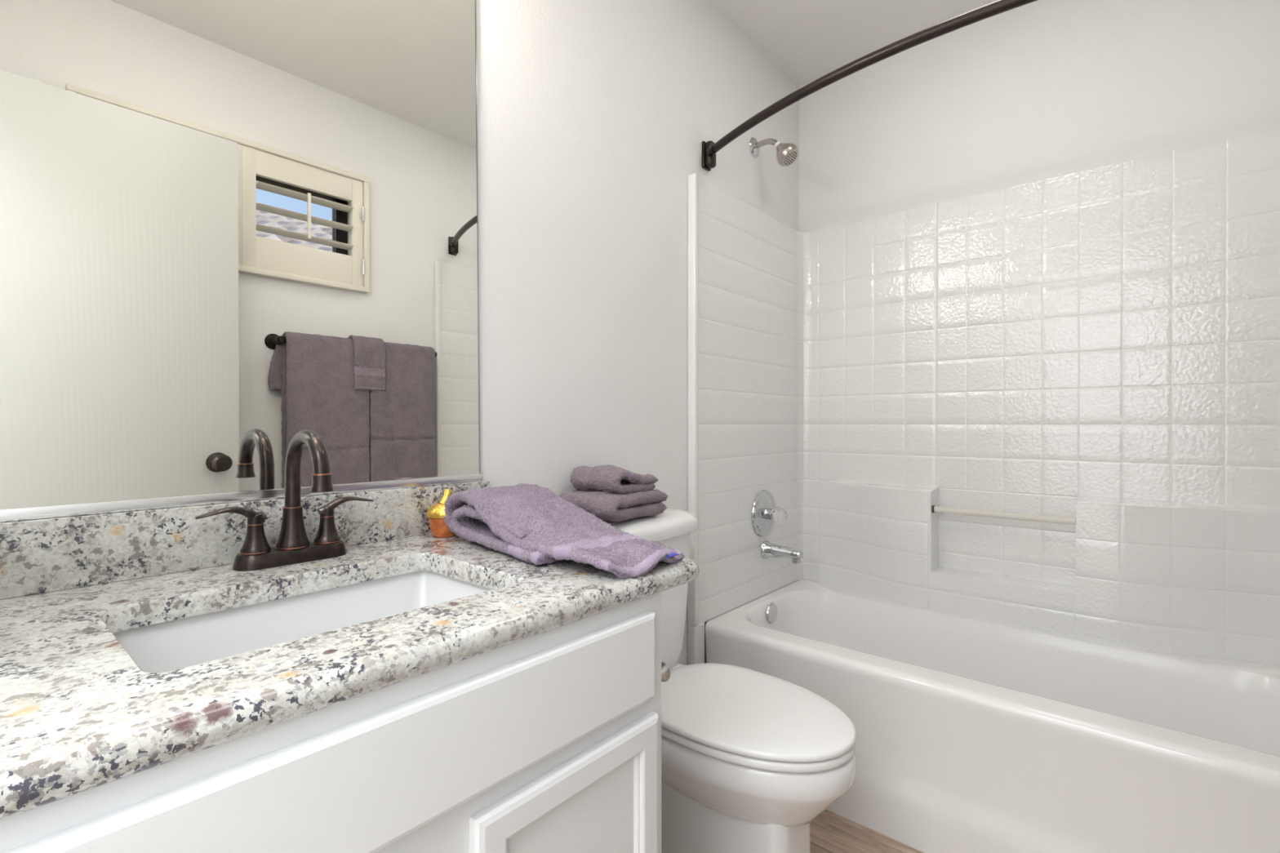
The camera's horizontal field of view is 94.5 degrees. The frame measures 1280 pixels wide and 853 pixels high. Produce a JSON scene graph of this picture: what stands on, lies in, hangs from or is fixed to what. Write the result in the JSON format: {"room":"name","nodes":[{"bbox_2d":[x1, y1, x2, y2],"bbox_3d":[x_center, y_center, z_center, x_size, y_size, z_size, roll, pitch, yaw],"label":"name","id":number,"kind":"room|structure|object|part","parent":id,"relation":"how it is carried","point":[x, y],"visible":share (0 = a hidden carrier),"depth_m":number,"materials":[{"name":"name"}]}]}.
{"room":"bathroom","nodes":[
{"label":"bathroom","id":0,"kind":"room"},
{"bbox_2d":[476,0,799,665],"bbox_3d":[-0.133,-0.171,1.623,0.100,2.488,2.610,0,0,41],"label":"wall","id":1,"kind":"structure","parent":0,"point":[595,117],"depth_m":1.58,"materials":[{"name":"white paint"}]},
{"bbox_2d":[0,0,482,522],"bbox_3d":[-0.641,-0.452,0.942,0.011,1.143,0.907,0,0,41],"label":"wall mirror","id":2,"kind":"object","parent":1,"relation":"attached to","point":[230,230],"visible":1,"depth_m":0.94,"materials":[{"name":"clear glass"}]},
{"bbox_2d":[0,480,489,599],"bbox_3d":[-0.635,0.168,0.947,0.020,0.096,0.923,0,0,41],"label":"backsplash","id":3,"kind":"structure","parent":1,"relation":"attached to","point":[45,555],"depth_m":0.86,"materials":[{"name":"stone"}]},
{"bbox_2d":[749,137,798,166],"bbox_3d":[0.487,-0.999,2.132,0.171,0.137,0.080,0,0,41],"label":"shower","id":4,"kind":"object","parent":1,"relation":"attached to","point":[787,153],"visible":1,"depth_m":2.10,"materials":[{"name":"silver metal"}]},
{"bbox_3d":[0.461,-1.026,2.154,0.104,0.042,0.020,0,0,41],"label":"shower arm","id":5,"kind":"part","parent":4,"relation":"part of","materials":[{"name":"silver metal"}]},
{"bbox_2d":[702,0,1037,171],"bbox_3d":[0.737,-0.885,1.386,1.524,0.086,0.211,0,0,41],"label":"shower curtain rod","id":6,"kind":"object","parent":1,"relation":"attached to","point":[709,148],"visible":1,"depth_m":1.43,"materials":[{"name":"brown metal"}]},
{"bbox_2d":[819,809,923,852],"bbox_3d":[0.764,1.069,1.422,1.470,0.012,0.025,0,0,41],"label":"trim","id":7,"kind":"structure","parent":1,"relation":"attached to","point":[847,823],"depth_m":1.55,"materials":[{"name":"brown wood"}]},
{"bbox_2d":[710,0,996,86],"bbox_3d":[0.046,-1.434,0.579,1.724,0.050,3.950,0,0,41],"label":"ceiling","id":8,"kind":"structure","parent":0,"point":[808,40],"depth_m":2.09,"materials":[{"name":"white paint"}]},
{"bbox_2d":[809,814,903,852],"bbox_3d":[0.046,1.104,0.592,1.724,0.050,3.950,0,0,41],"label":"floor","id":9,"kind":"structure","parent":0,"point":[827,835],"depth_m":1.53,"materials":[{"name":"brown wood"}]},
{"bbox_2d":[0,591,661,852],"bbox_3d":[-0.444,0.665,0.745,0.550,0.826,0.859,0,0,41],"label":"vanity cabinet","id":10,"kind":"object","parent":9,"relation":"on","point":[549,741],"visible":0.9,"depth_m":0.61,"materials":[{"name":"white paint"}]},
{"bbox_2d":[0,480,699,820],"bbox_3d":[-0.417,0.186,0.784,0.562,0.130,0.961,0,0,41],"label":"countertop","id":11,"kind":"structure","parent":10,"relation":"on","point":[78,714],"depth_m":0.69,"materials":[{"name":"white stone"}]},
{"bbox_2d":[195,429,373,571],"bbox_3d":[-0.555,0.110,0.949,0.188,0.211,0.189,0,0,-4],"label":"bathroom faucet","id":12,"kind":"object","parent":11,"relation":"on","point":[293,546],"visible":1,"depth_m":0.93,"materials":[{"name":"brown metal"}]},
{"bbox_3d":[-0.613,0.137,0.888,0.021,0.032,0.091,0,0,41],"label":"lever handle","id":13,"kind":"part","parent":12,"relation":"part of","materials":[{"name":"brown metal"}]},
{"bbox_3d":[-0.593,0.173,0.911,0.040,0.043,0.040,0,0,41],"label":"handle","id":14,"kind":"part","parent":12,"relation":"part of","materials":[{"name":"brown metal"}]},
{"bbox_3d":[-0.558,0.205,0.952,0.055,0.022,0.164,0,0,41],"label":"plate","id":15,"kind":"part","parent":12,"relation":"part of","materials":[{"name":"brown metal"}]},
{"bbox_3d":[-0.558,0.162,0.951,0.047,0.064,0.047,0,0,41],"label":"spout","id":16,"kind":"part","parent":12,"relation":"part of","materials":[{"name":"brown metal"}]},
{"bbox_3d":[-0.515,0.074,0.913,0.137,0.139,0.022,0,0,41],"label":"gooseneck spout","id":17,"kind":"part","parent":12,"relation":"part of","materials":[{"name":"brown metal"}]},
{"bbox_3d":[-0.524,0.172,0.991,0.040,0.043,0.040,0,0,41],"label":"handle","id":18,"kind":"part","parent":12,"relation":"part of","materials":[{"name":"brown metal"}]},
{"bbox_3d":[-0.504,0.136,1.014,0.021,0.032,0.091,0,0,41],"label":"lever handle","id":19,"kind":"part","parent":12,"relation":"part of","materials":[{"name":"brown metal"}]},
{"bbox_2d":[113,570,492,672],"bbox_3d":[-0.399,0.315,0.767,0.343,0.134,0.482,0,0,41],"label":"undermount sink","id":20,"kind":"object","parent":11,"relation":"in","point":[185,642],"visible":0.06,"depth_m":0.85,"materials":[{"name":"white ceramic"}]},
{"bbox_2d":[426,488,456,537],"bbox_3d":[-0.382,0.169,1.163,0.070,0.092,0.070,0,0,41],"label":"bottle","id":21,"kind":"object","parent":11,"relation":"on","point":[436,513],"visible":0.59,"depth_m":1.14,"materials":[{"name":"orange ceramic"}]},
{"bbox_3d":[-0.382,0.162,1.163,0.070,0.027,0.070,0,0,41],"label":"gold lid","id":22,"kind":"part","parent":21,"relation":"part of","materials":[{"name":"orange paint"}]},
{"bbox_3d":[-0.382,0.195,1.163,0.063,0.039,0.063,0,0,41],"label":"pot","id":23,"kind":"part","parent":21,"relation":"part of","materials":[{"name":"orange glass"}]},
{"bbox_3d":[-0.382,0.140,1.161,0.026,0.035,0.024,0,0,-16],"label":"lid handle","id":24,"kind":"part","parent":21,"relation":"part of","materials":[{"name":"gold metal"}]},
{"bbox_2d":[443,483,684,578],"bbox_3d":[-0.153,0.168,1.040,0.485,0.103,0.225,0,0,41],"label":"hand towel","id":25,"kind":"object","parent":11,"relation":"on","point":[531,523],"visible":1,"depth_m":1.00,"materials":[{"name":"purple fabric"}]},
{"bbox_3d":[-0.078,0.689,0.761,0.016,0.527,0.314,0,0,41],"label":"cabinet door","id":26,"kind":"part","parent":10,"relation":"part of","materials":[{"name":"white paint"}]},
{"bbox_2d":[661,662,671,681],"bbox_3d":[0.028,0.391,0.934,0.036,0.036,0.045,0,0,41],"label":"toilet paper holder","id":27,"kind":"object","parent":10,"relation":"attached to","point":[666,672],"visible":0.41,"depth_m":0.93,"materials":[{"name":"silver metal"}]},
{"bbox_2d":[602,506,856,852],"bbox_3d":[0.163,0.648,1.379,0.668,0.856,0.360,0,0,41],"label":"toilet","id":28,"kind":"object","parent":9,"relation":"on","point":[750,758],"visible":0.48,"depth_m":1.23,"materials":[{"name":"white ceramic"}]},
{"bbox_2d":[559,488,667,522],"bbox_3d":[-0.070,0.188,1.460,0.195,0.069,0.212,0,0,41],"label":"bath towel","id":29,"kind":"object","parent":28,"relation":"on","point":[606,506],"visible":0.73,"depth_m":1.38,"materials":[{"name":"purple fabric"}]},
{"bbox_2d":[569,464,658,493],"bbox_3d":[-0.067,0.129,1.471,0.164,0.073,0.161,0,0,41],"label":"folded hand towel","id":30,"kind":"object","parent":29,"relation":"on","point":[609,478],"visible":0.98,"depth_m":1.42,"materials":[{"name":"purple fabric"}]},
{"bbox_3d":[0.002,0.248,1.516,0.195,0.058,0.346,0,0,41],"label":"tank lid","id":31,"kind":"part","parent":28,"relation":"part of","materials":[{"name":"white ceramic"}]},
{"bbox_3d":[-0.004,0.466,1.522,0.180,0.378,0.324,0,0,41],"label":"tank","id":32,"kind":"part","parent":28,"relation":"part of","materials":[{"name":"white ceramic"}]},
{"bbox_3d":[0.236,0.647,1.317,0.473,0.018,0.354,0,0,41],"label":"seat","id":33,"kind":"part","parent":28,"relation":"part of","materials":[{"name":"white plastic"}]},
{"bbox_3d":[0.204,0.738,1.345,0.560,0.158,0.352,0,0,41],"label":"bowl","id":34,"kind":"part","parent":28,"relation":"part of","materials":[{"name":"white ceramic"}]},
{"bbox_3d":[0.233,0.626,1.319,0.485,0.020,0.360,0,0,41],"label":"seat lid","id":35,"kind":"part","parent":28,"relation":"part of","materials":[{"name":"white plastic"}]},
{"bbox_2d":[687,126,1279,666],"bbox_3d":[0.983,0.139,1.677,1.523,1.869,0.787,0,0,41],"label":"tub surround","id":36,"kind":"object","parent":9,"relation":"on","point":[1050,405],"visible":0.99,"depth_m":1.90,"materials":[{"name":"white tile"}]},
{"bbox_3d":[0.419,-0.084,2.156,0.027,1.429,0.765,0,0,41],"label":"panel","id":37,"kind":"part","parent":36,"relation":"part of","materials":[{"name":"white tile"}]},
{"bbox_2d":[751,489,786,537],"bbox_3d":[0.492,0.323,2.170,0.088,0.174,0.174,0,0,41],"label":"shower valve","id":38,"kind":"object","parent":36,"relation":"attached to","point":[765,513],"visible":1,"depth_m":2.16,"materials":[{"name":"silver metal"}]},
{"bbox_3d":[0.465,0.323,2.193,0.016,0.174,0.174,0,0,41],"label":"valve plate","id":39,"kind":"part","parent":38,"relation":"part of","materials":[{"name":"silver metal"}]},
{"bbox_3d":[0.480,0.323,2.179,0.032,0.042,0.042,0,0,41],"label":"valve stem","id":40,"kind":"part","parent":38,"relation":"part of","materials":[{"name":"silver metal"}]},
{"bbox_3d":[0.508,0.323,2.156,0.045,0.062,0.062,0,0,41],"label":"clear knob","id":41,"kind":"part","parent":38,"relation":"part of","materials":[{"name":"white plastic"}]},
{"bbox_2d":[760,540,803,563],"bbox_3d":[0.520,0.459,2.159,0.146,0.066,0.066,0,0,41],"label":"tub spout","id":42,"kind":"object","parent":36,"relation":"attached to","point":[768,549],"visible":1,"depth_m":2.15,"materials":[{"name":"silver metal"}]},
{"bbox_2d":[704,579,1279,852],"bbox_3d":[1.000,0.853,1.700,1.470,0.440,0.725,0,0,41],"label":"bathtub","id":43,"kind":"object","parent":9,"relation":"on","point":[974,735],"visible":0.75,"depth_m":1.50,"materials":[{"name":"white ceramic"}]},
{"bbox_3d":[0.472,0.668,2.114,0.015,0.073,0.073,0,0,41],"label":"overflow plate","id":44,"kind":"part","parent":43,"relation":"part of","materials":[{"name":"silver metal"}]}
]}

